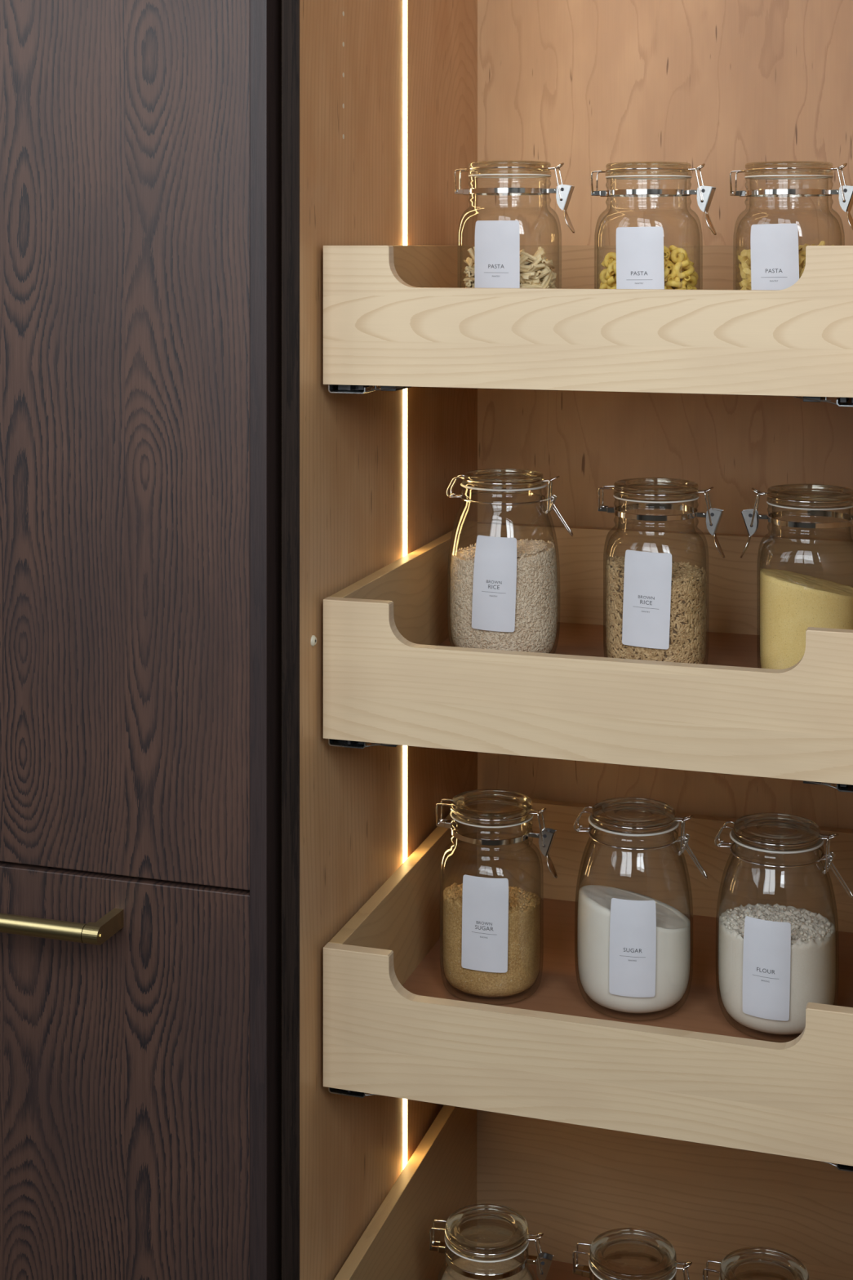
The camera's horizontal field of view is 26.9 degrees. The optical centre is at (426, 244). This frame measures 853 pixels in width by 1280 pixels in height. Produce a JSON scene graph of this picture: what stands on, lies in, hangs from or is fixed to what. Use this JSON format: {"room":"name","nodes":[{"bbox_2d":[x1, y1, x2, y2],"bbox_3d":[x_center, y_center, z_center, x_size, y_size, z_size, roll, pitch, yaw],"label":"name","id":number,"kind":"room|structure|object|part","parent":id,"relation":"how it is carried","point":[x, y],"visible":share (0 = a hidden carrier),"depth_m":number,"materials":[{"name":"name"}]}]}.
{"room":"food storage area","nodes":[
{"label":"food storage area","id":0,"kind":"room"},
{"bbox_3d":[0.051,1.480,0.749,3.150,0.060,2.560,0,0,17],"label":"floor","id":1,"kind":"structure","parent":0,"visible":0},
{"bbox_2d":[0,0,281,1279],"bbox_3d":[-0.344,0.274,1.861,0.612,2.348,0.650,0,0,17],"label":"tall cabinet","id":2,"kind":"object","parent":1,"relation":"on","point":[140,140],"visible":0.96,"depth_m":1.54,"materials":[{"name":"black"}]},
{"bbox_3d":[-0.277,0.583,1.525,0.014,0.015,0.049,0,0,17],"label":"handle post","id":3,"kind":"part","parent":2,"relation":"part of","materials":[{"name":"gold metal"}]},
{"bbox_3d":[-0.430,-0.167,1.609,0.594,1.426,0.021,0,0,17],"label":"door","id":4,"kind":"part","parent":2,"relation":"part of","materials":[{"name":"brown wood"}]},
{"bbox_3d":[-0.430,0.925,1.609,0.594,0.749,0.021,0,0,17],"label":"drawer","id":5,"kind":"part","parent":2,"relation":"part of","materials":[{"name":"brown wood"}]},
{"bbox_3d":[-0.052,0.274,1.794,0.016,2.348,0.603,0,0,17],"label":"panel","id":6,"kind":"part","parent":2,"relation":"part of","materials":[{"name":"brown wood"}]},
{"bbox_2d":[281,0,852,1279],"bbox_3d":[0.208,0.295,1.704,0.514,2.110,0.572,0,0,17],"label":"pantry cabinet","id":7,"kind":"object","parent":1,"relation":"on","point":[383,101],"visible":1,"depth_m":1.91,"materials":[{"name":"brown wood"}]},
{"bbox_3d":[-0.029,0.295,1.778,0.016,2.110,0.571,0,0,17],"label":"panel","id":8,"kind":"part","parent":7,"relation":"part of","materials":[{"name":"brown wood"}]},
{"bbox_2d":[403,0,407,1168],"bbox_3d":[-0.024,0.295,1.778,0.007,2.070,0.010,0,0,17],"label":"light strip","id":9,"kind":"object","parent":7,"relation":"attached to","point":[405,2],"depth_m":1.77,"materials":[{"name":"plastic"}]},
{"bbox_2d":[323,798,852,1172],"bbox_3d":[0.203,0.671,1.691,0.470,0.128,0.457,0,0,17],"label":"drawer","id":10,"kind":"object","parent":7,"relation":"attached to","point":[393,1028],"visible":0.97,"depth_m":1.53,"materials":[{"name":"brown wood"}]},
{"bbox_2d":[435,788,557,1004],"bbox_3d":[0.062,0.621,1.708,0.102,0.178,0.102,0,0,-25],"label":"jar","id":11,"kind":"object","parent":10,"relation":"on","point":[485,900],"visible":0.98,"depth_m":1.67,"materials":[{"name":"clear glass"}]},
{"bbox_2d":[443,882,540,996],"bbox_3d":[0.062,0.660,1.708,0.090,0.090,0.090,0,0,20],"label":"sugar","id":12,"kind":"object","parent":11,"relation":"in","point":[524,907],"visible":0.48,"depth_m":1.68,"materials":[{"name":"food"}]},
{"bbox_3d":[0.062,0.538,1.708,0.080,0.012,0.080,0,0,20],"label":"glass lid","id":13,"kind":"part","parent":11,"relation":"part of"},
{"bbox_3d":[0.115,0.565,1.689,0.015,0.024,0.010,0,0,20],"label":"latch plate","id":14,"kind":"part","parent":11,"relation":"part of","materials":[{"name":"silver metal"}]},
{"bbox_3d":[0.118,0.587,1.688,0.011,0.023,0.013,0,0,20],"label":"latch lever","id":15,"kind":"part","parent":11,"relation":"part of","materials":[{"name":"silver metal"}]},
{"bbox_3d":[0.203,0.715,1.691,0.452,0.009,0.439,0,0,17],"label":"panel","id":16,"kind":"part","parent":10,"relation":"part of","materials":[{"name":"brown wood"}]},
{"bbox_2d":[573,796,707,1021],"bbox_3d":[0.194,0.619,1.672,0.110,0.181,0.111,0,0,19],"label":"jar","id":17,"kind":"object","parent":10,"relation":"on","point":[633,923],"visible":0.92,"depth_m":1.62,"materials":[{"name":"clear glass"}]},
{"bbox_3d":[0.194,0.534,1.672,0.082,0.010,0.082,0,0,19],"label":"glass lid","id":18,"kind":"part","parent":17,"relation":"part of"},
{"bbox_2d":[577,884,690,1013],"bbox_3d":[0.194,0.654,1.672,0.105,0.100,0.105,0,0,-14],"label":"sugar","id":19,"kind":"object","parent":17,"relation":"in","point":[673,965],"visible":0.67,"depth_m":1.64,"materials":[{"name":"food"}]},
{"bbox_3d":[0.248,0.567,1.654,0.025,0.039,0.011,0,0,19],"label":"latch lever","id":20,"kind":"part","parent":17,"relation":"part of","materials":[{"name":"silver metal"}]},
{"bbox_2d":[714,812,852,1042],"bbox_3d":[0.320,0.620,1.628,0.110,0.180,0.111,0,0,23],"label":"jar","id":21,"kind":"object","parent":10,"relation":"in","point":[766,957],"visible":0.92,"depth_m":1.59,"materials":[{"name":"clear glass"}]},
{"bbox_2d":[718,902,835,1034],"bbox_3d":[0.320,0.659,1.628,0.105,0.090,0.105,0,0,-32],"label":"flour","id":22,"kind":"object","parent":21,"relation":"in","point":[813,936],"visible":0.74,"depth_m":1.60,"materials":[{"name":"food"}]},
{"bbox_3d":[0.320,0.534,1.628,0.082,0.010,0.082,0,0,23],"label":"glass lid","id":23,"kind":"part","parent":21,"relation":"part of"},
{"bbox_3d":[0.372,0.567,1.606,0.025,0.039,0.011,0,0,23],"label":"latch lever","id":24,"kind":"part","parent":21,"relation":"part of","materials":[{"name":"silver metal"}]},
{"bbox_2d":[323,521,852,792],"bbox_3d":[0.203,0.370,1.691,0.470,0.128,0.457,0,0,17],"label":"drawer","id":25,"kind":"object","parent":7,"relation":"attached to","point":[393,676],"visible":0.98,"depth_m":1.51,"materials":[{"name":"brown wood"}]},
{"bbox_3d":[-0.036,0.430,1.536,0.034,0.007,0.001,0,0,17],"label":"release lever","id":26,"kind":"part","parent":25,"relation":"part of","materials":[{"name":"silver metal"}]},
{"bbox_2d":[446,468,573,652],"bbox_3d":[0.076,0.317,1.750,0.110,0.184,0.111,0,0,16],"label":"jar","id":27,"kind":"object","parent":25,"relation":"on","point":[495,571],"visible":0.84,"depth_m":1.70,"materials":[{"name":"clear glass"}]},
{"bbox_2d":[449,538,557,653],"bbox_3d":[0.076,0.347,1.750,0.106,0.110,0.106,0,0,10],"label":"grains","id":28,"kind":"object","parent":27,"relation":"in","point":[536,586],"visible":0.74,"depth_m":1.71,"materials":[{"name":"beige"}]},
{"bbox_3d":[0.076,0.229,1.750,0.082,0.010,0.082,0,0,16],"label":"glass lid","id":29,"kind":"part","parent":27,"relation":"part of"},
{"bbox_3d":[0.130,0.263,1.734,0.025,0.040,0.011,0,0,16],"label":"latch lever","id":30,"kind":"part","parent":27,"relation":"part of","materials":[{"name":"silver metal"}]},
{"bbox_3d":[0.203,0.413,1.691,0.452,0.009,0.439,0,0,17],"label":"panel","id":31,"kind":"part","parent":25,"relation":"part of","materials":[{"name":"brown wood"}]},
{"bbox_2d":[598,477,724,664],"bbox_3d":[0.219,0.318,1.705,0.104,0.182,0.104,0,0,-24],"label":"jar","id":32,"kind":"object","parent":25,"relation":"in","point":[647,580],"visible":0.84,"depth_m":1.67,"materials":[{"name":"clear glass"}]},
{"bbox_2d":[605,555,706,664],"bbox_3d":[0.219,0.352,1.705,0.093,0.102,0.093,0,0,21],"label":"grains","id":33,"kind":"object","parent":32,"relation":"in","point":[688,610],"visible":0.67,"depth_m":1.67,"materials":[{"name":"brown"}]},
{"bbox_3d":[0.219,0.233,1.705,0.081,0.012,0.081,0,0,21],"label":"glass lid","id":34,"kind":"part","parent":32,"relation":"part of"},
{"bbox_3d":[0.272,0.261,1.684,0.015,0.024,0.011,0,0,21],"label":"latch plate","id":35,"kind":"part","parent":32,"relation":"part of","materials":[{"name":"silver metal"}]},
{"bbox_3d":[0.276,0.283,1.683,0.011,0.023,0.014,0,0,21],"label":"latch lever","id":36,"kind":"part","parent":32,"relation":"part of","materials":[{"name":"silver metal"}]},
{"bbox_2d":[740,484,852,667],"bbox_3d":[0.358,0.318,1.660,0.104,0.182,0.104,0,0,-25],"label":"jar","id":37,"kind":"object","parent":25,"relation":"on","point":[812,499],"visible":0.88,"depth_m":1.66,"materials":[{"name":"clear glass"}]},
{"bbox_3d":[0.301,0.283,1.681,0.011,0.023,0.014,0,0,20],"label":"latch lever","id":38,"kind":"part","parent":37,"relation":"part of","materials":[{"name":"silver metal"}]},
{"bbox_3d":[0.304,0.261,1.680,0.015,0.024,0.011,0,0,20],"label":"latch plate","id":39,"kind":"part","parent":37,"relation":"part of","materials":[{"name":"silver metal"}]},
{"bbox_2d":[760,568,852,669],"bbox_3d":[0.358,0.354,1.660,0.093,0.100,0.093,0,0,20],"label":"cornmeal","id":40,"kind":"object","parent":37,"relation":"in","point":[791,602],"visible":0.72,"depth_m":1.62,"materials":[{"name":"food"}]},
{"bbox_3d":[0.358,0.233,1.660,0.081,0.012,0.081,0,0,20],"label":"glass lid","id":41,"kind":"part","parent":37,"relation":"part of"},
{"bbox_3d":[0.311,0.430,1.427,0.034,0.007,0.001,0,0,17],"label":"release lever","id":42,"kind":"part","parent":25,"relation":"part of","materials":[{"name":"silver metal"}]},
{"bbox_2d":[323,245,852,406],"bbox_3d":[0.203,0.064,1.691,0.470,0.128,0.457,0,0,17],"label":"drawer","id":43,"kind":"object","parent":7,"relation":"attached to","point":[396,317],"visible":1,"depth_m":1.48,"materials":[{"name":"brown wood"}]},
{"bbox_3d":[-0.036,0.124,1.536,0.034,0.007,0.001,0,0,17],"label":"release lever","id":44,"kind":"part","parent":43,"relation":"part of","materials":[{"name":"silver metal"}]},
{"bbox_2d":[453,160,574,288],"bbox_3d":[0.080,0.012,1.705,0.102,0.182,0.102,0,0,-23],"label":"jar","id":45,"kind":"object","parent":43,"relation":"in","point":[497,242],"visible":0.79,"depth_m":1.67,"materials":[{"name":"clear glass"}]},
{"bbox_2d":[465,270,471,278],"bbox_3d":[0.041,0.030,1.705,0.006,0.010,0.032,0,0,1],"label":"pasta","id":46,"kind":"object","parent":45,"relation":"in","point":[468,275],"visible":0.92,"depth_m":1.69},
{"bbox_2d":[463,257,473,271],"bbox_3d":[0.041,0.018,1.700,0.007,0.014,0.032,0,0,-8],"label":"pasta","id":47,"kind":"object","parent":45,"relation":"in","point":[468,260],"visible":1,"depth_m":1.70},
{"bbox_2d":[463,277,475,284],"bbox_3d":[0.044,0.034,1.692,0.008,0.009,0.031,0,0,-19],"label":"stick","id":48,"kind":"object","parent":45,"relation":"in","point":[466,279],"visible":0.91,"depth_m":1.70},
{"bbox_2d":[466,279,472,286],"bbox_3d":[0.042,0.036,1.703,0.008,0.007,0.031,0,0,9],"label":"stick","id":49,"kind":"object","parent":45,"relation":"in","point":[469,280],"visible":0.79,"depth_m":1.69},
{"bbox_3d":[0.080,0.019,1.705,0.096,0.168,0.096,0,0,23],"label":"glass","id":50,"kind":"part","parent":45,"relation":"part of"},
{"bbox_2d":[463,248,556,288],"bbox_3d":[0.080,0.051,1.705,0.091,0.097,0.091,0,0,23],"label":"pile","id":51,"kind":"object","parent":45,"relation":"in","point":[536,280],"visible":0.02,"depth_m":1.69,"materials":[{"name":"food"}]},
{"bbox_2d":[525,267,544,284],"bbox_3d":[0.102,0.029,1.681,0.006,0.016,0.031,0,0,30],"label":"stick","id":52,"kind":"object","parent":51,"relation":"on","point":[531,281],"visible":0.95,"depth_m":1.67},
{"bbox_3d":[0.080,-0.073,1.705,0.080,0.012,0.080,0,0,23],"label":"glass lid","id":53,"kind":"part","parent":45,"relation":"part of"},
{"bbox_2d":[520,253,528,264],"bbox_3d":[0.084,0.021,1.671,0.027,0.026,0.007,0,0,-43],"label":"pasta","id":54,"kind":"object","parent":45,"relation":"in","point":[523,258],"visible":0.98,"depth_m":1.68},
{"bbox_2d":[520,274,529,284],"bbox_3d":[0.092,0.035,1.675,0.008,0.016,0.031,0,0,23],"label":"stick","id":55,"kind":"object","parent":45,"relation":"in","point":[522,281],"visible":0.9,"depth_m":1.67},
{"bbox_2d":[520,273,530,279],"bbox_3d":[0.082,0.028,1.671,0.031,0.009,0.008,0,0,25],"label":"stick","id":56,"kind":"object","parent":45,"relation":"in","point":[526,276],"visible":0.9,"depth_m":1.66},
{"bbox_2d":[520,271,536,278],"bbox_3d":[0.088,0.028,1.674,0.031,0.009,0.006,0,0,25],"label":"stick","id":57,"kind":"object","parent":45,"relation":"in","point":[533,274],"visible":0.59,"depth_m":1.67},
{"bbox_2d":[520,282,542,288],"bbox_3d":[0.093,0.040,1.669,0.031,0.009,0.007,0,0,-21],"label":"stick","id":58,"kind":"object","parent":45,"relation":"in","point":[533,285],"visible":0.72,"depth_m":1.67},
{"bbox_2d":[520,262,545,272],"bbox_3d":[0.098,0.021,1.673,0.031,0.009,0.006,0,0,-37],"label":"pasta","id":59,"kind":"object","parent":45,"relation":"in","point":[524,268],"visible":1,"depth_m":1.67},
{"bbox_2d":[528,263,537,271],"bbox_3d":[0.096,0.028,1.679,0.008,0.022,0.029,0,0,-23],"label":"pasta","id":60,"kind":"object","parent":45,"relation":"in","point":[533,267],"visible":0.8,"depth_m":1.67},
{"bbox_2d":[520,251,549,270],"bbox_3d":[0.102,0.015,1.685,0.030,0.019,0.007,0,0,-6],"label":"pasta","id":61,"kind":"object","parent":45,"relation":"in","point":[531,258],"visible":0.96,"depth_m":1.68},
{"bbox_2d":[524,248,545,265],"bbox_3d":[0.100,0.014,1.697,0.029,0.022,0.008,0,0,25],"label":"pasta","id":62,"kind":"object","parent":45,"relation":"in","point":[541,251],"visible":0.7,"depth_m":1.69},
{"bbox_2d":[533,270,541,275],"bbox_3d":[0.103,0.024,1.684,0.008,0.011,0.032,0,0,-7],"label":"pasta","id":63,"kind":"object","parent":45,"relation":"in","point":[537,272],"visible":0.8,"depth_m":1.67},
{"bbox_2d":[536,267,550,278],"bbox_3d":[0.102,0.034,1.679,0.028,0.025,0.008,0,0,3],"label":"pasta","id":64,"kind":"object","parent":45,"relation":"in","point":[545,271],"visible":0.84,"depth_m":1.68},
{"bbox_2d":[541,254,548,263],"bbox_3d":[0.110,0.013,1.692,0.008,0.009,0.032,0,0,-4],"label":"pasta","id":65,"kind":"object","parent":45,"relation":"in","point":[544,260],"visible":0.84,"depth_m":1.68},
{"bbox_2d":[541,269,552,288],"bbox_3d":[0.111,0.036,1.679,0.007,0.027,0.026,0,0,44],"label":"pasta","id":66,"kind":"object","parent":45,"relation":"in","point":[546,281],"visible":0.62,"depth_m":1.68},
{"bbox_2d":[542,274,556,281],"bbox_3d":[0.109,0.039,1.691,0.028,0.024,0.007,0,0,-15],"label":"stick","id":67,"kind":"object","parent":45,"relation":"in","point":[553,277],"visible":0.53,"depth_m":1.69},
{"bbox_2d":[544,262,555,268],"bbox_3d":[0.115,0.020,1.702,0.008,0.007,0.031,0,0,26],"label":"pasta","id":68,"kind":"object","parent":45,"relation":"in","point":[550,264],"visible":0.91,"depth_m":1.70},
{"bbox_2d":[551,271,556,284],"bbox_3d":[0.116,0.040,1.695,0.019,0.030,0.007,0,0,-26],"label":"stick","id":69,"kind":"object","parent":45,"relation":"in","point":[553,273],"visible":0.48,"depth_m":1.70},
{"bbox_3d":[0.131,-0.045,1.683,0.015,0.024,0.010,0,0,23],"label":"latch plate","id":70,"kind":"part","parent":45,"relation":"part of","materials":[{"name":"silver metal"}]},
{"bbox_3d":[0.135,-0.023,1.682,0.011,0.023,0.013,0,0,23],"label":"latch lever","id":71,"kind":"part","parent":45,"relation":"part of","materials":[{"name":"silver metal"}]},
{"bbox_2d":[591,161,716,288],"bbox_3d":[0.205,0.014,1.650,0.102,0.178,0.102,0,0,-15],"label":"jar","id":72,"kind":"object","parent":43,"relation":"in","point":[640,264],"visible":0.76,"depth_m":1.61,"materials":[{"name":"clear glass"}]},
{"bbox_2d":[604,252,616,268],"bbox_3d":[0.173,0.014,1.644,0.015,0.016,0.016,0,0,-14],"label":"pasta corkscrew","id":73,"kind":"object","parent":72,"relation":"in","point":[607,260],"visible":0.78,"depth_m":1.64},
{"bbox_2d":[604,268,616,281],"bbox_3d":[0.171,0.029,1.645,0.015,0.016,0.015,0,0,-18],"label":"pasta corkscrew","id":74,"kind":"object","parent":72,"relation":"in","point":[607,276],"visible":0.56,"depth_m":1.64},
{"bbox_2d":[606,275,616,288],"bbox_3d":[0.173,0.038,1.630,0.015,0.020,0.015,0,0,-32],"label":"pasta corkscrew","id":75,"kind":"object","parent":72,"relation":"in","point":[611,282],"visible":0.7,"depth_m":1.63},
{"bbox_2d":[607,259,616,275],"bbox_3d":[0.174,0.021,1.641,0.016,0.014,0.016,0,0,3],"label":"pasta corkscrew","id":76,"kind":"object","parent":72,"relation":"in","point":[610,268],"visible":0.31,"depth_m":1.64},
{"bbox_2d":[613,262,616,275],"bbox_3d":[0.177,0.023,1.622,0.015,0.015,0.016,0,0,-3],"label":"pasta corkscrew","id":77,"kind":"object","parent":72,"relation":"in","point":[615,264],"visible":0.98,"depth_m":1.62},
{"bbox_3d":[0.205,-0.069,1.650,0.080,0.012,0.080,0,0,27],"label":"glass lid","id":78,"kind":"part","parent":72,"relation":"part of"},
{"bbox_2d":[611,257,697,289],"bbox_3d":[0.205,0.054,1.650,0.091,0.092,0.090,0,0,20],"label":"pile","id":79,"kind":"object","parent":72,"relation":"in","point":[682,270],"visible":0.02,"depth_m":1.64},
{"bbox_2d":[599,282,607,288],"bbox_3d":[0.167,0.039,1.657,0.015,0.016,0.015,0,0,0],"label":"pasta corkscrew","id":80,"kind":"object","parent":79,"relation":"on","point":[602,286],"visible":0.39,"depth_m":1.65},
{"bbox_2d":[600,268,614,283],"bbox_3d":[0.171,0.030,1.657,0.016,0.016,0.016,0,0,-38],"label":"pasta corkscrew","id":81,"kind":"object","parent":79,"relation":"on","point":[602,274],"visible":0.5,"depth_m":1.66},
{"bbox_2d":[664,278,682,288],"bbox_3d":[0.224,0.038,1.617,0.016,0.019,0.015,0,0,-28],"label":"pasta corkscrew","id":82,"kind":"object","parent":79,"relation":"on","point":[668,284],"visible":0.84,"depth_m":1.61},
{"bbox_2d":[670,247,687,263],"bbox_3d":[0.232,0.010,1.630,0.015,0.015,0.016,0,0,-36],"label":"pasta corkscrew","id":83,"kind":"object","parent":79,"relation":"on","point":[682,255],"visible":1,"depth_m":1.63,"materials":[{"name":"food"}]},
{"bbox_2d":[675,275,690,288],"bbox_3d":[0.232,0.032,1.628,0.016,0.016,0.016,0,0,-12],"label":"pasta corkscrew","id":84,"kind":"object","parent":79,"relation":"on","point":[686,280],"visible":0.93,"depth_m":1.62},
{"bbox_2d":[681,259,694,277],"bbox_3d":[0.237,0.022,1.629,0.016,0.018,0.014,0,0,-36],"label":"pasta corkscrew","id":85,"kind":"object","parent":79,"relation":"on","point":[690,268],"visible":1,"depth_m":1.62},
{"bbox_2d":[663,251,667,266],"bbox_3d":[0.210,0.014,1.614,0.015,0.015,0.016,0,0,-32],"label":"pasta corkscrew","id":86,"kind":"object","parent":72,"relation":"in","point":[665,254],"visible":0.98,"depth_m":1.61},
{"bbox_2d":[663,245,670,252],"bbox_3d":[0.215,0.008,1.638,0.016,0.016,0.015,0,0,18],"label":"pasta corkscrew","id":87,"kind":"object","parent":72,"relation":"in","point":[666,249],"visible":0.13,"depth_m":1.64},
{"bbox_2d":[665,253,669,265],"bbox_3d":[0.213,0.015,1.622,0.015,0.016,0.015,0,0,-8],"label":"pasta corkscrew","id":88,"kind":"object","parent":72,"relation":"in","point":[668,256],"visible":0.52,"depth_m":1.62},
{"bbox_2d":[664,266,673,282],"bbox_3d":[0.216,0.027,1.613,0.016,0.015,0.015,0,0,-10],"label":"pasta corkscrew","id":89,"kind":"object","parent":72,"relation":"in","point":[667,270],"visible":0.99,"depth_m":1.61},
{"bbox_2d":[666,251,673,263],"bbox_3d":[0.219,0.015,1.633,0.016,0.018,0.015,0,0,-21],"label":"pasta corkscrew","id":90,"kind":"object","parent":72,"relation":"in","point":[668,260],"visible":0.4,"depth_m":1.63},
{"bbox_2d":[665,262,676,279],"bbox_3d":[0.218,0.024,1.620,0.016,0.016,0.015,0,0,44],"label":"pasta corkscrew","id":91,"kind":"object","parent":72,"relation":"in","point":[671,266],"visible":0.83,"depth_m":1.62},
{"bbox_2d":[669,244,678,261],"bbox_3d":[0.226,0.008,1.652,0.016,0.016,0.016,0,0,3],"label":"pasta corkscrew","id":92,"kind":"object","parent":72,"relation":"in","point":[672,247],"visible":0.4,"depth_m":1.65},
{"bbox_2d":[669,261,685,279],"bbox_3d":[0.227,0.023,1.625,0.015,0.016,0.015,0,0,-26],"label":"pasta corkscrew","id":93,"kind":"object","parent":72,"relation":"in","point":[678,265],"visible":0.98,"depth_m":1.62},
{"bbox_2d":[674,284,693,289],"bbox_3d":[0.234,0.041,1.633,0.015,0.015,0.016,0,0,42],"label":"pasta corkscrew","id":94,"kind":"object","parent":72,"relation":"in","point":[688,286],"visible":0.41,"depth_m":1.63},
{"bbox_2d":[685,271,698,287],"bbox_3d":[0.244,0.031,1.639,0.016,0.016,0.016,0,0,-16],"label":"pasta corkscrew","id":95,"kind":"object","parent":72,"relation":"in","point":[694,277],"visible":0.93,"depth_m":1.64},
{"bbox_3d":[0.255,-0.042,1.625,0.015,0.024,0.010,0,0,27],"label":"latch plate","id":96,"kind":"part","parent":72,"relation":"part of","materials":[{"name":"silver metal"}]},
{"bbox_3d":[0.258,-0.020,1.623,0.011,0.023,0.013,0,0,27],"label":"latch lever","id":97,"kind":"part","parent":72,"relation":"part of","materials":[{"name":"silver metal"}]},
{"bbox_2d":[729,161,852,289],"bbox_3d":[0.329,0.014,1.622,0.102,0.177,0.102,0,0,-11],"label":"jar","id":98,"kind":"object","parent":43,"relation":"in","point":[775,254],"visible":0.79,"depth_m":1.58,"materials":[{"name":"clear glass"}]},
{"bbox_2d":[737,254,751,269],"bbox_3d":[0.291,0.016,1.621,0.012,0.014,0.021,0,0,-6],"label":"pasta curl","id":99,"kind":"object","parent":98,"relation":"in","point":[745,261],"visible":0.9,"depth_m":1.62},
{"bbox_2d":[738,250,805,288],"bbox_3d":[0.330,0.051,1.622,0.096,0.099,0.094,0,0,31],"label":"pile","id":100,"kind":"object","parent":98,"relation":"in","point":[802,253],"visible":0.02,"depth_m":1.59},
{"bbox_2d":[738,262,751,279],"bbox_3d":[0.292,0.024,1.627,0.012,0.014,0.021,0,0,4],"label":"pasta curl","id":101,"kind":"object","parent":100,"relation":"on","point":[744,275],"visible":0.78,"depth_m":1.63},
{"bbox_2d":[739,248,751,262],"bbox_3d":[0.296,0.010,1.641,0.013,0.013,0.021,0,0,27],"label":"pasta curl","id":102,"kind":"object","parent":100,"relation":"on","point":[744,252],"visible":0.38,"depth_m":1.64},
{"bbox_2d":[741,278,751,289],"bbox_3d":[0.293,0.036,1.621,0.013,0.014,0.021,0,0,18],"label":"pasta curl","id":103,"kind":"object","parent":100,"relation":"on","point":[745,282],"visible":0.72,"depth_m":1.61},
{"bbox_2d":[742,267,751,282],"bbox_3d":[0.296,0.028,1.616,0.012,0.015,0.021,0,0,40],"label":"pasta curl","id":104,"kind":"object","parent":100,"relation":"on","point":[748,271],"visible":0.43,"depth_m":1.61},
{"bbox_2d":[746,248,751,260],"bbox_3d":[0.299,0.007,1.609,0.019,0.020,0.013,0,0,-20],"label":"pasta curl","id":105,"kind":"object","parent":100,"relation":"on","point":[748,251],"visible":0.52,"depth_m":1.61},
{"bbox_2d":[799,254,804,273],"bbox_3d":[0.329,0.017,1.585,0.013,0.021,0.017,0,0,-6],"label":"pasta curl","id":106,"kind":"object","parent":100,"relation":"on","point":[802,260],"visible":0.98,"depth_m":1.58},
{"bbox_2d":[799,264,805,277],"bbox_3d":[0.339,0.024,1.590,0.013,0.016,0.021,0,0,16],"label":"pasta curl","id":107,"kind":"object","parent":100,"relation":"on","point":[803,268],"visible":0.23,"depth_m":1.58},
{"bbox_2d":[801,256,805,268],"bbox_3d":[0.344,0.014,1.587,0.020,0.018,0.013,0,0,-26],"label":"pasta curl","id":108,"kind":"object","parent":100,"relation":"on","point":[803,263],"visible":0.2,"depth_m":1.58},
{"bbox_2d":[801,244,811,250],"bbox_3d":[0.345,0.005,1.612,0.012,0.013,0.021,0,0,9],"label":"pasta curl","id":109,"kind":"object","parent":100,"relation":"on","point":[804,246],"visible":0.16,"depth_m":1.61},
{"bbox_2d":[818,240,825,245],"bbox_3d":[0.362,0.006,1.609,0.018,0.020,0.013,0,0,-16],"label":"pasta curl","id":110,"kind":"object","parent":100,"relation":"on","point":[822,242],"visible":0.07,"depth_m":1.61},
{"bbox_3d":[0.329,-0.068,1.622,0.080,0.012,0.080,0,0,31],"label":"glass lid","id":111,"kind":"part","parent":98,"relation":"part of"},
{"bbox_3d":[0.377,-0.041,1.593,0.015,0.024,0.010,0,0,31],"label":"latch plate","id":112,"kind":"part","parent":98,"relation":"part of","materials":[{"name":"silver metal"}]},
{"bbox_3d":[0.380,-0.020,1.591,0.011,0.023,0.013,0,0,31],"label":"latch lever","id":113,"kind":"part","parent":98,"relation":"part of","materials":[{"name":"silver metal"}]},
{"bbox_3d":[0.311,0.124,1.427,0.034,0.007,0.001,0,0,17],"label":"release lever","id":114,"kind":"part","parent":43,"relation":"part of","materials":[{"name":"silver metal"}]},
{"bbox_2d":[333,1104,852,1279],"bbox_3d":[0.203,1.020,1.691,0.470,0.222,0.457,0,0,17],"label":"drawer","id":115,"kind":"object","parent":7,"relation":"attached to","point":[571,1184],"visible":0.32,"depth_m":1.89,"materials":[{"name":"brown wood"}]},
{"bbox_2d":[429,1203,553,1279],"bbox_3d":[0.057,1.013,1.683,0.102,0.178,0.102,0,0,-28],"label":"jar","id":116,"kind":"object","parent":115,"relation":"on","point":[485,1233],"visible":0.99,"depth_m":1.67,"materials":[{"name":"clear glass"}]},
{"bbox_3d":[0.057,0.930,1.683,0.080,0.012,0.080,0,0,14],"label":"glass lid","id":117,"kind":"part","parent":116,"relation":"part of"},
{"bbox_3d":[0.057,1.020,1.683,0.096,0.165,0.096,0,0,14],"label":"glass","id":118,"kind":"part","parent":116,"relation":"part of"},
{"bbox_2d":[441,1257,533,1279],"bbox_3d":[0.057,1.035,1.683,0.091,0.125,0.091,0,0,14],"label":"meal","id":119,"kind":"object","parent":116,"relation":"in","point":[481,1268],"visible":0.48,"depth_m":1.70,"materials":[{"name":"food"}]},
{"bbox_3d":[0.111,0.957,1.670,0.015,0.024,0.010,0,0,14],"label":"latch plate","id":120,"kind":"part","parent":116,"relation":"part of","materials":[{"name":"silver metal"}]},
{"bbox_3d":[0.203,1.107,1.691,0.452,0.009,0.439,0,0,17],"label":"panel","id":121,"kind":"part","parent":115,"relation":"part of","materials":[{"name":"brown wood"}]},
{"bbox_2d":[573,1227,692,1279],"bbox_3d":[0.190,1.013,1.640,0.103,0.178,0.103,0,0,-27],"label":"jar","id":122,"kind":"object","parent":115,"relation":"in","point":[621,1253],"visible":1,"depth_m":1.64,"materials":[{"name":"clear glass"}]},
{"bbox_2d":[702,1246,809,1279],"bbox_3d":[0.304,1.013,1.608,0.103,0.178,0.103,0,0,-23],"label":"jar","id":123,"kind":"object","parent":115,"relation":"in","point":[753,1263],"visible":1,"depth_m":1.62,"materials":[{"name":"clear glass"}]},
{"bbox_3d":[0.289,0.295,1.965,0.480,2.110,0.012,0,0,17],"label":"panel","id":124,"kind":"part","parent":7,"relation":"part of","materials":[{"name":"brown wood"}]}
]}

